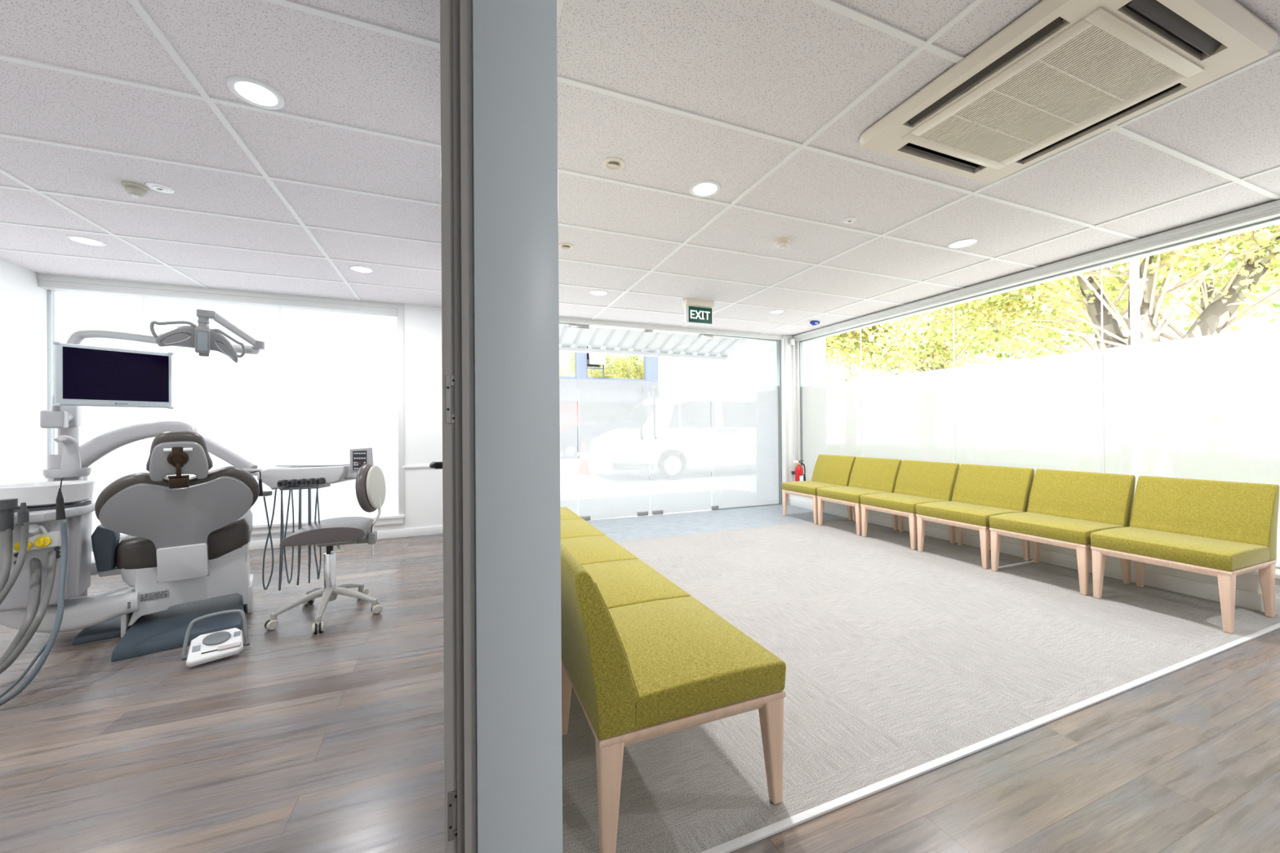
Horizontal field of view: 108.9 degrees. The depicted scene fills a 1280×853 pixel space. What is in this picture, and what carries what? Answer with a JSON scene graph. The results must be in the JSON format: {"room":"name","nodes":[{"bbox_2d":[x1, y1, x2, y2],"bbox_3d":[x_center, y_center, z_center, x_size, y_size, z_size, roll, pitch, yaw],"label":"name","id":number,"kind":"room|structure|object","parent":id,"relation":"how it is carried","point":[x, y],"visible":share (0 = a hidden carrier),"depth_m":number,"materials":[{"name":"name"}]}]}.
{"room":"dental clinic","nodes":[
{"label":"dental clinic","id":0,"kind":"room"},
{"bbox_2d":[0,259,48,485],"bbox_3d":[-3.561,-0.077,0.118,0.150,2.411,8.050,0,0,-22],"label":"wall","id":1,"kind":"structure","parent":0,"point":[24,331],"depth_m":3.61,"materials":[{"name":"white paint"}]},
{"bbox_2d":[91,304,796,551],"bbox_3d":[-1.354,-0.070,5.217,7.720,2.411,0.185,0,0,-22],"label":"wall","id":2,"kind":"structure","parent":0,"point":[423,376],"depth_m":4.81,"materials":[{"name":"white paint"}]},
{"bbox_2d":[36,273,404,546],"bbox_3d":[-3.697,-0.126,4.281,2.675,2.259,0.175,0,0,-22],"label":"window","id":3,"kind":"structure","parent":2,"relation":"in","point":[322,386],"depth_m":4.40,"materials":[{"name":"white glass"}]},
{"bbox_2d":[248,525,443,550],"bbox_3d":[-3.415,1.105,4.329,3.220,0.085,0.016,0,0,-22],"label":"baseboard","id":4,"kind":"structure","parent":2,"relation":"attached to","point":[399,533],"depth_m":4.68,"materials":[{"name":"white"}]},
{"bbox_2d":[402,464,429,468],"bbox_3d":[-2.187,0.415,4.821,0.565,0.026,0.018,0,0,-22],"label":"trim","id":5,"kind":"structure","parent":2,"relation":"attached to","point":[425,465],"depth_m":4.75,"materials":[{"name":"white"}]},
{"bbox_2d":[559,322,577,515],"bbox_3d":[-1.268,-0.041,5.254,1.126,2.352,0.060,0,0,-22],"label":"window","id":6,"kind":"structure","parent":2,"relation":"in","point":[567,387],"depth_m":5.43,"materials":[{"name":"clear glass"}]},
{"bbox_2d":[568,324,649,520],"bbox_3d":[-0.368,-0.053,5.646,1.022,2.354,0.091,0,0,-22],"label":"door","id":7,"kind":"structure","parent":2,"relation":"in","point":[614,466],"depth_m":5.63,"materials":[{"name":"clear glass"}]},
{"bbox_2d":[559,324,775,383],"bbox_3d":[-0.642,-1.050,6.215,5.212,0.892,1.110,0,0,-22],"label":"awning","id":8,"kind":"object","parent":2,"relation":"attached to","point":[596,338],"visible":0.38,"depth_m":6.78,"materials":[{"name":"grey"}]},
{"bbox_2d":[559,316,782,338],"bbox_3d":[0.122,-1.258,5.749,4.090,0.039,0.025,0,0,-22],"label":"trim","id":9,"kind":"structure","parent":2,"relation":"attached to","point":[565,319],"depth_m":5.81,"materials":[{"name":"white metal"}]},
{"bbox_2d":[644,329,653,333],"bbox_3d":[0.107,-1.210,5.815,0.110,0.043,0.050,0,0,-22],"label":"door lock","id":10,"kind":"object","parent":9,"relation":"attached to","point":[650,331],"visible":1,"depth_m":5.79,"materials":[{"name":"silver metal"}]},
{"bbox_2d":[648,333,719,515],"bbox_3d":[0.576,-0.059,6.021,0.992,2.354,0.091,0,0,-22],"label":"door","id":11,"kind":"structure","parent":2,"relation":"in","point":[680,413],"depth_m":5.98,"materials":[{"name":"clear glass"}]},
{"bbox_2d":[704,333,782,510],"bbox_3d":[1.433,-0.057,6.328,1.240,2.352,0.060,0,0,-22],"label":"glass door","id":12,"kind":"structure","parent":2,"relation":"in","point":[746,427],"depth_m":6.36,"materials":[{"name":"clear glass"}]},
{"bbox_2d":[789,338,795,345],"bbox_3d":[2.155,-1.196,6.470,0.055,0.090,0.056,0,0,-22],"label":"sensor","id":13,"kind":"object","parent":2,"relation":"attached to","point":[792,340],"visible":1,"depth_m":6.45,"materials":[{"name":"white plastic"}]},
{"bbox_2d":[784,335,800,505],"bbox_3d":[2.170,-0.086,6.497,0.235,2.400,0.040,0,0,-22],"label":"trim","id":14,"kind":"structure","parent":2,"relation":"attached to","point":[797,361],"depth_m":6.50,"materials":[{"name":"white metal"}]},
{"bbox_2d":[472,0,562,852],"bbox_3d":[-1.046,-0.083,2.924,0.158,2.411,4.395,0,0,-22],"label":"wall partition","id":15,"kind":"structure","parent":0,"point":[517,517],"depth_m":0.88,"materials":[{"name":"white paint"}]},
{"bbox_2d":[445,374,454,422],"bbox_3d":[-0.366,-0.053,0.884,0.017,0.093,0.004,0,0,-22],"label":"strike plate","id":16,"kind":"object","parent":15,"relation":"attached to","point":[450,379],"visible":1,"depth_m":0.88,"materials":[{"name":"silver metal"}]},
{"bbox_2d":[429,0,477,852],"bbox_3d":[-0.563,0.056,1.374,0.111,2.090,0.830,0,0,-22],"label":"door","id":17,"kind":"structure","parent":15,"relation":"in","point":[436,465],"depth_m":1.01,"materials":[{"name":"white paint"}]},
{"bbox_2d":[440,0,476,852],"bbox_3d":[-0.364,0.007,0.917,0.056,2.200,0.117,0,0,-22],"label":"trim","id":18,"kind":"structure","parent":15,"relation":"attached to","point":[455,15],"depth_m":0.88,"materials":[{"name":"grey metal"}]},
{"bbox_2d":[448,790,457,841],"bbox_3d":[-0.360,0.749,0.880,0.017,0.093,0.004,0,0,-22],"label":"strike plate","id":19,"kind":"object","parent":18,"relation":"attached to","point":[452,796],"visible":1,"depth_m":0.88,"materials":[{"name":"silver metal"}]},
{"bbox_2d":[0,0,1279,335],"bbox_3d":[0.114,-1.393,1.466,8.090,0.190,8.220,0,0,-22],"label":"ceiling","id":20,"kind":"structure","parent":0,"point":[771,102],"depth_m":2.21,"materials":[{"name":"tile"}]},
{"bbox_2d":[66,235,106,246],"bbox_3d":[-3.769,-1.265,3.117,0.174,0.010,0.174,0,0,-22],"label":"recessed light","id":21,"kind":"object","parent":20,"relation":"in","point":[81,239],"visible":1,"depth_m":3.11,"materials":[{"name":"white"}]},
{"bbox_2d":[120,180,150,198],"bbox_3d":[-2.680,-1.247,2.431,0.104,0.063,0.104,0,0,-22],"label":"smoke detector","id":22,"kind":"object","parent":20,"relation":"attached to","point":[137,190],"visible":1,"depth_m":2.41,"materials":[{"name":"grey plastic"}]},
{"bbox_2d":[144,182,174,193],"bbox_3d":[-2.568,-1.274,2.449,0.110,0.012,0.110,0,0,-22],"label":"ceiling sensor","id":23,"kind":"object","parent":20,"relation":"attached to","point":[158,187],"visible":1,"depth_m":2.44,"materials":[{"name":"white plastic"}]},
{"bbox_2d":[226,75,284,109],"bbox_3d":[-1.484,-1.289,1.772,0.174,0.010,0.174,0,0,-22],"label":"recessed light","id":24,"kind":"object","parent":20,"relation":"in","point":[255,92],"visible":1,"depth_m":1.77,"materials":[{"name":"white plastic"}]},
{"bbox_2d":[349,265,374,273],"bbox_3d":[-2.253,-1.274,3.709,0.174,0.010,0.174,0,0,-22],"label":"recessed light","id":25,"kind":"object","parent":20,"relation":"in","point":[359,268],"visible":1,"depth_m":3.70,"materials":[{"name":"white plastic"}]},
{"bbox_2d":[558,243,573,249],"bbox_3d":[-0.529,-1.286,3.276,0.112,0.036,0.112,0,0,-22],"label":"smoke detector","id":26,"kind":"object","parent":20,"relation":"in","point":[562,246],"visible":0.98,"depth_m":3.26,"materials":[{"name":"beige plastic"}]},
{"bbox_2d":[589,289,608,295],"bbox_3d":[-0.397,-1.285,4.394,0.174,0.010,0.174,0,0,-22],"label":"recessed light","id":27,"kind":"object","parent":20,"relation":"in","point":[596,292],"visible":1,"depth_m":4.39,"materials":[{"name":"white plastic"}]},
{"bbox_2d":[602,156,625,171],"bbox_3d":[-0.129,-1.294,2.262,0.112,0.036,0.112,0,0,-22],"label":"smoke detector","id":28,"kind":"object","parent":20,"relation":"in","point":[612,163],"visible":1,"depth_m":2.25,"materials":[{"name":"beige plastic"}]},
{"bbox_2d":[682,297,714,324],"bbox_3d":[0.599,-1.169,4.681,0.325,0.235,0.090,0,0,-22],"label":"exit sign","id":29,"kind":"object","parent":20,"relation":"hanging from","point":[696,311],"visible":1,"depth_m":4.65,"materials":[{"name":"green plastic"}]},
{"bbox_2d":[688,179,721,197],"bbox_3d":[0.356,-1.300,2.503,0.174,0.010,0.174,0,0,-22],"label":"recessed light","id":30,"kind":"object","parent":20,"relation":"in","point":[707,188],"visible":1,"depth_m":2.50,"materials":[{"name":"white"}]},
{"bbox_2d":[768,309,785,314],"bbox_3d":[1.549,-1.296,5.171,0.174,0.010,0.174,0,0,-22],"label":"recessed light","id":31,"kind":"object","parent":20,"relation":"in","point":[777,311],"visible":1,"depth_m":5.16,"materials":[{"name":"white"}]},
{"bbox_2d":[774,237,790,249],"bbox_3d":[0.997,-1.272,3.204,0.104,0.063,0.104,0,0,-22],"label":"smoke detector","id":32,"kind":"object","parent":20,"relation":"attached to","point":[781,243],"visible":1,"depth_m":3.18,"materials":[{"name":"beige plastic"}]},
{"bbox_2d":[809,320,819,325],"bbox_3d":[2.158,-1.271,5.643,0.115,0.045,0.066,0,0,-22],"label":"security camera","id":33,"kind":"object","parent":20,"relation":"attached to","point":[812,322],"visible":1,"depth_m":5.62,"materials":[{"name":"blue plastic"}]},
{"bbox_2d":[842,217,856,222],"bbox_3d":[1.325,-1.301,2.893,0.080,0.012,0.080,0,0,-22],"label":"ceiling sensor","id":34,"kind":"object","parent":20,"relation":"attached to","point":[849,220],"visible":1,"depth_m":2.88,"materials":[{"name":"white plastic"}]},
{"bbox_2d":[947,238,977,248],"bbox_3d":[2.310,-1.311,3.278,0.174,0.010,0.174,0,0,-22],"label":"recessed light","id":35,"kind":"object","parent":20,"relation":"in","point":[965,242],"visible":1,"depth_m":3.27,"materials":[{"name":"white"}]},
{"bbox_2d":[859,0,1278,184],"bbox_3d":[1.581,-1.312,1.823,0.956,0.090,0.956,0,0,-22],"label":"air conditioner","id":36,"kind":"object","parent":20,"relation":"attached to","point":[1064,73],"visible":1,"depth_m":1.67,"materials":[{"name":"beige plastic"}]},
{"bbox_2d":[0,504,1279,852],"bbox_3d":[0.156,1.163,1.452,8.130,0.125,8.200,0,0,-22],"label":"floor","id":37,"kind":"structure","parent":0,"point":[297,740],"depth_m":1.56,"materials":[{"name":"wood"}]},
{"bbox_2d":[0,426,99,706],"bbox_3d":[-3.056,0.500,2.366,0.426,1.250,1.540,0,0,-39],"label":"dental assistant unit","id":38,"kind":"object","parent":37,"relation":"on","point":[46,557],"visible":0.99,"depth_m":2.17,"materials":[{"name":"grey plastic"}]},
{"bbox_2d":[0,480,94,511],"bbox_3d":[-2.992,0.348,2.301,0.324,0.119,0.306,0,0,-22],"label":"tray","id":39,"kind":"object","parent":38,"relation":"on","point":[77,495],"depth_m":2.24,"materials":[{"name":"grey plastic"}]},
{"bbox_2d":[43,435,91,481],"bbox_3d":[-3.128,0.216,2.502,0.166,0.340,0.166,0,0,-22],"label":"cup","id":40,"kind":"object","parent":38,"relation":"on","point":[71,469],"depth_m":2.50,"materials":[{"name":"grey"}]},
{"bbox_2d":[40,341,173,428],"bbox_3d":[-3.298,-0.237,2.863,0.549,0.492,0.422,0,0,-39],"label":"monitor","id":41,"kind":"object","parent":38,"relation":"attached to","point":[86,375],"visible":1,"depth_m":2.76,"materials":[{"name":"grey"}]},
{"bbox_2d":[66,309,264,362],"bbox_3d":[-3.073,-0.427,2.911,1.056,0.589,0.518,0,0,5],"label":"light","id":42,"kind":"object","parent":38,"relation":"attached to","point":[201,337],"visible":0.95,"depth_m":2.85,"materials":[{"name":"grey plastic"}]},
{"bbox_2d":[48,421,373,591],"bbox_3d":[-2.672,0.491,2.959,1.937,1.059,0.327,0,0,-1],"label":"dental instrument arm","id":43,"kind":"object","parent":38,"relation":"attached to","point":[300,476],"visible":0.84,"depth_m":2.87,"materials":[{"name":"grey"}]},
{"bbox_2d":[243,462,357,490],"bbox_3d":[-2.228,0.327,2.962,0.804,0.162,0.437,0,0,-22],"label":"tray","id":44,"kind":"object","parent":43,"relation":"on","point":[300,476],"depth_m":2.87,"materials":[{"name":"grey"}]},
{"bbox_2d":[0,431,259,662],"bbox_3d":[-3.024,0.583,2.863,1.014,1.107,1.658,0,0,-39],"label":"dental chair","id":45,"kind":"object","parent":37,"relation":"on","point":[183,558],"visible":0.96,"depth_m":2.46,"materials":[{"name":"grey leather"}]},
{"bbox_2d":[141,591,167,600],"bbox_3d":[-2.675,0.933,2.520,0.100,0.032,0.001,0,0,-38],"label":"vent","id":46,"kind":"object","parent":45,"relation":"attached to","point":[165,591],"depth_m":2.52,"materials":[{"name":"grey plastic"}]},
{"bbox_2d":[94,466,259,547],"bbox_3d":[-2.505,0.476,2.517,0.636,0.501,0.192,0,0,-39],"label":"cushion","id":47,"kind":"object","parent":45,"relation":"on","point":[188,517],"depth_m":2.46,"materials":[{"name":"grey leather"}]},
{"bbox_2d":[146,431,213,471],"bbox_3d":[-2.431,0.137,2.420,0.251,0.228,0.115,0,0,-39],"label":"cushion","id":48,"kind":"object","parent":45,"relation":"on","point":[198,460],"depth_m":2.37,"materials":[{"name":"grey leather"}]},
{"bbox_2d":[115,509,252,569],"bbox_3d":[-2.771,0.685,2.840,0.547,0.250,0.620,0,0,-39],"label":"seat cushion","id":49,"kind":"object","parent":45,"relation":"on","point":[228,544],"depth_m":2.68,"materials":[{"name":"grey leather"}]},
{"bbox_2d":[182,609,249,666],"bbox_3d":[-2.059,1.025,2.224,0.245,0.204,0.153,0,0,-39],"label":"foot pedal","id":50,"kind":"object","parent":37,"relation":"on","point":[208,647],"visible":1,"depth_m":2.21,"materials":[{"name":"white plastic"}]},
{"bbox_2d":[263,463,386,634],"bbox_3d":[-1.858,0.679,2.745,0.573,0.896,0.593,0,0,-22],"label":"stool","id":51,"kind":"object","parent":37,"relation":"on","point":[370,484],"visible":1,"depth_m":2.72,"materials":[{"name":"silver metal"}]},
{"bbox_2d":[263,618,278,630],"bbox_3d":[-2.047,1.097,2.541,0.055,0.059,0.055,-1,0,35],"label":"caster wheel","id":52,"kind":"object","parent":51,"relation":"attached to","point":[270,624],"depth_m":2.53,"materials":[{"name":"grey plastic"}]},
{"bbox_2d":[311,621,324,633],"bbox_3d":[-1.756,1.095,2.496,0.055,0.059,0.055,0,0,-35],"label":"caster wheel","id":53,"kind":"object","parent":51,"relation":"attached to","point":[317,624],"depth_m":2.48,"materials":[{"name":"grey plastic"}]},
{"bbox_2d":[357,588,368,595],"bbox_3d":[-1.839,1.098,3.033,0.055,0.059,0.055,0,0,12],"label":"caster","id":54,"kind":"object","parent":51,"relation":"attached to","point":[365,591],"depth_m":3.02,"materials":[{"name":"grey plastic"}]},
{"bbox_2d":[370,603,382,613],"bbox_3d":[-1.587,1.095,2.758,0.055,0.059,0.055,0,0,-44],"label":"caster","id":55,"kind":"object","parent":51,"relation":"attached to","point":[376,608],"depth_m":2.74,"materials":[{"name":"grey plastic"}]},
{"bbox_2d":[561,517,1279,852],"bbox_3d":[1.161,1.104,3.281,4.170,0.006,3.165,0,0,-22],"label":"carpet","id":56,"kind":"structure","parent":37,"relation":"on","point":[898,659],"depth_m":2.18,"materials":[{"name":"carpet"}]},
{"bbox_2d":[560,506,582,519],"bbox_3d":[-0.822,0.744,3.637,0.628,0.747,0.572,0,0,-22],"label":"chair","id":57,"kind":"object","parent":56,"relation":"on","point":[566,513],"visible":0.05,"depth_m":3.63,"materials":[{"name":"fabric"}]},
{"bbox_2d":[560,519,605,538],"bbox_3d":[-0.608,0.740,3.099,0.628,0.747,0.572,0,0,-22],"label":"chair","id":58,"kind":"object","parent":56,"relation":"on","point":[572,528],"visible":0.07,"depth_m":3.09,"materials":[{"name":"fabric"}]},
{"bbox_2d":[560,535,639,564],"bbox_3d":[-0.394,0.736,2.561,0.628,0.747,0.572,0,0,-22],"label":"chair","id":59,"kind":"object","parent":56,"relation":"on","point":[597,548],"visible":0.09,"depth_m":2.56,"materials":[{"name":"fabric"}]},
{"bbox_2d":[581,559,691,609],"bbox_3d":[-0.180,0.731,2.023,0.628,0.747,0.572,0,0,-22],"label":"chair","id":60,"kind":"object","parent":56,"relation":"on","point":[622,583],"visible":0.1,"depth_m":2.00,"materials":[{"name":"fabric"}]},
{"bbox_2d":[560,542,786,852],"bbox_3d":[0.034,0.727,1.485,0.628,0.747,0.572,0,0,-22],"label":"chair","id":61,"kind":"object","parent":56,"relation":"on","point":[645,671],"visible":0.81,"depth_m":1.26,"materials":[{"name":"fabric"}]},
{"bbox_2d":[782,453,856,524],"bbox_3d":[2.151,0.730,5.527,0.628,0.747,0.572,0,0,-22],"label":"chair","id":62,"kind":"object","parent":56,"relation":"on","point":[829,470],"visible":0.88,"depth_m":5.50,"materials":[{"name":"fabric"}]},
{"bbox_2d":[817,457,902,535],"bbox_3d":[2.371,0.726,4.973,0.628,0.747,0.572,0,0,-22],"label":"chair","id":63,"kind":"object","parent":56,"relation":"on","point":[868,475],"visible":0.84,"depth_m":4.95,"materials":[{"name":"fabric"}]},
{"bbox_2d":[860,459,959,550],"bbox_3d":[2.591,0.721,4.419,0.628,0.747,0.572,0,0,-22],"label":"chair","id":64,"kind":"object","parent":56,"relation":"on","point":[917,482],"visible":0.84,"depth_m":4.39,"materials":[{"name":"fabric"}]},
{"bbox_2d":[915,463,1034,568],"bbox_3d":[2.812,0.717,3.865,0.628,0.747,0.572,0,0,-22],"label":"chair","id":65,"kind":"object","parent":56,"relation":"on","point":[980,492],"visible":0.9,"depth_m":3.84,"materials":[{"name":"fabric"}]},
{"bbox_2d":[989,468,1135,595],"bbox_3d":[3.032,0.713,3.310,0.628,0.747,0.572,0,0,-22],"label":"chair","id":66,"kind":"object","parent":56,"relation":"on","point":[1064,508],"visible":0.93,"depth_m":3.28,"materials":[{"name":"fabric"}]},
{"bbox_2d":[1090,475,1279,633],"bbox_3d":[3.253,0.708,2.756,0.628,0.747,0.572,0,0,-22],"label":"chair","id":67,"kind":"object","parent":56,"relation":"on","point":[1225,531],"visible":1,"depth_m":2.70,"materials":[{"name":"fabric"}]},
{"bbox_2d":[700,622,1279,852],"bbox_3d":[1.745,1.091,1.798,4.180,0.009,0.023,0,0,-22],"label":"trim","id":68,"kind":"structure","parent":37,"relation":"on","point":[735,844],"depth_m":1.50,"materials":[{"name":"white metal"}]},
{"bbox_2d":[577,466,711,519],"bbox_3d":[6.494,1.482,37.816,100.000,0.200,54.500,0,0,-22],"label":"ground","id":69,"kind":"structure","parent":0,"point":[711,467],"depth_m":7.58,"materials":[{"name":"grey"}]},
{"bbox_2d":[577,425,577,453],"bbox_3d":[-2.088,0.630,20.523,4.560,1.470,1.708,0,0,-22],"label":"car","id":70,"kind":"object","parent":69,"relation":"on","point":[577,425],"visible":0.02,"depth_m":19.39,"materials":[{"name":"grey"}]},
{"bbox_2d":[559,344,658,425],"bbox_3d":[-8.979,-2.424,27.416,19.600,7.750,6.450,0,0,-22],"label":"building","id":71,"kind":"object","parent":69,"relation":"on","point":[572,365],"visible":0.18,"depth_m":27.32,"materials":[{"name":"blue"}]},
{"bbox_2d":[648,386,711,466],"bbox_3d":[1.403,0.136,12.278,5.240,2.325,1.816,0,0,-22],"label":"van","id":72,"kind":"object","parent":69,"relation":"on","point":[710,387],"visible":0.02,"depth_m":11.26,"materials":[{"name":"white"}]},
{"bbox_2d":[828,336,884,381],"bbox_3d":[9.308,-3.084,19.302,4.951,8.721,6.523,-1,0,16],"label":"plane tree","id":73,"kind":"object","parent":69,"relation":"on","point":[849,374],"visible":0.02,"depth_m":19.56,"materials":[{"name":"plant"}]},
{"bbox_2d":[826,276,1128,382],"bbox_3d":[8.072,-3.485,13.330,8.050,9.488,7.006,-1,0,34],"label":"plane tree","id":74,"kind":"object","parent":69,"relation":"on","point":[850,340],"visible":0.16,"depth_m":13.06,"materials":[{"name":"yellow plant"}]},
{"bbox_2d":[1048,227,1279,338],"bbox_3d":[15.221,-3.714,12.104,6.322,9.823,7.115,-1,0,33],"label":"plane tree","id":75,"kind":"object","parent":69,"relation":"on","point":[1202,286],"visible":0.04,"depth_m":12.46,"materials":[{"name":"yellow plant"}]},
{"bbox_2d":[755,337,826,386],"bbox_3d":[2.358,-0.509,7.189,0.800,3.550,0.690,0,0,-22],"label":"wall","id":76,"kind":"structure","parent":0,"point":[814,353],"depth_m":6.98,"materials":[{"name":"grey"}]},
{"bbox_2d":[790,494,1279,597],"bbox_3d":[3.723,0.973,2.925,0.330,0.225,7.900,0,0,-22],"label":"wall","id":77,"kind":"structure","parent":0,"point":[1247,582],"depth_m":3.12,"materials":[{"name":"white paint"}]},
{"bbox_2d":[789,497,1279,615],"bbox_3d":[3.571,1.034,2.838,0.018,0.105,7.850,0,0,-22],"label":"baseboard","id":78,"kind":"structure","parent":77,"relation":"attached to","point":[1243,598],"depth_m":3.30,"materials":[{"name":"white"}]},
{"bbox_2d":[793,199,1279,579],"bbox_3d":[3.713,-0.231,2.904,0.350,2.208,7.830,0,0,-22],"label":"window","id":79,"kind":"structure","parent":77,"relation":"in","point":[1205,407],"depth_m":3.56,"materials":[{"name":"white glass"}]},
{"bbox_2d":[791,460,805,481],"bbox_3d":[2.209,0.672,6.417,0.157,0.404,0.206,0,0,-22],"label":"fire extinguisher","id":80,"kind":"object","parent":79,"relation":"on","point":[799,476],"visible":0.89,"depth_m":6.36,"materials":[{"name":"red paint"}]},
{"bbox_3d":[39.266,1.059,2.422,65.250,0.200,35.500,0,0,-22],"label":"ground","id":81,"kind":"structure","parent":0,"visible":0},
{"bbox_2d":[857,223,1279,373],"bbox_3d":[8.133,-3.659,6.822,6.011,9.771,11.281,0,0,-6],"label":"plane tree","id":82,"kind":"object","parent":81,"relation":"on","point":[1214,319],"visible":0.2,"depth_m":7.61,"materials":[{"name":"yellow plant"}]},
{"bbox_2d":[872,322,1279,377],"bbox_3d":[24.436,-1.251,12.955,9.600,4.750,34.600,0,0,-22],"label":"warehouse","id":83,"kind":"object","parent":81,"relation":"on","point":[1274,324],"visible":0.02,"depth_m":14.65,"materials":[{"name":"white"}]},
{"bbox_2d":[1129,258,1140,345],"bbox_3d":[5.560,-0.944,4.949,0.060,4.350,0.355,0,0,-22],"label":"post","id":84,"kind":"object","parent":81,"relation":"on","point":[1134,264],"visible":0.06,"depth_m":5.07,"materials":[{"name":"white metal"}]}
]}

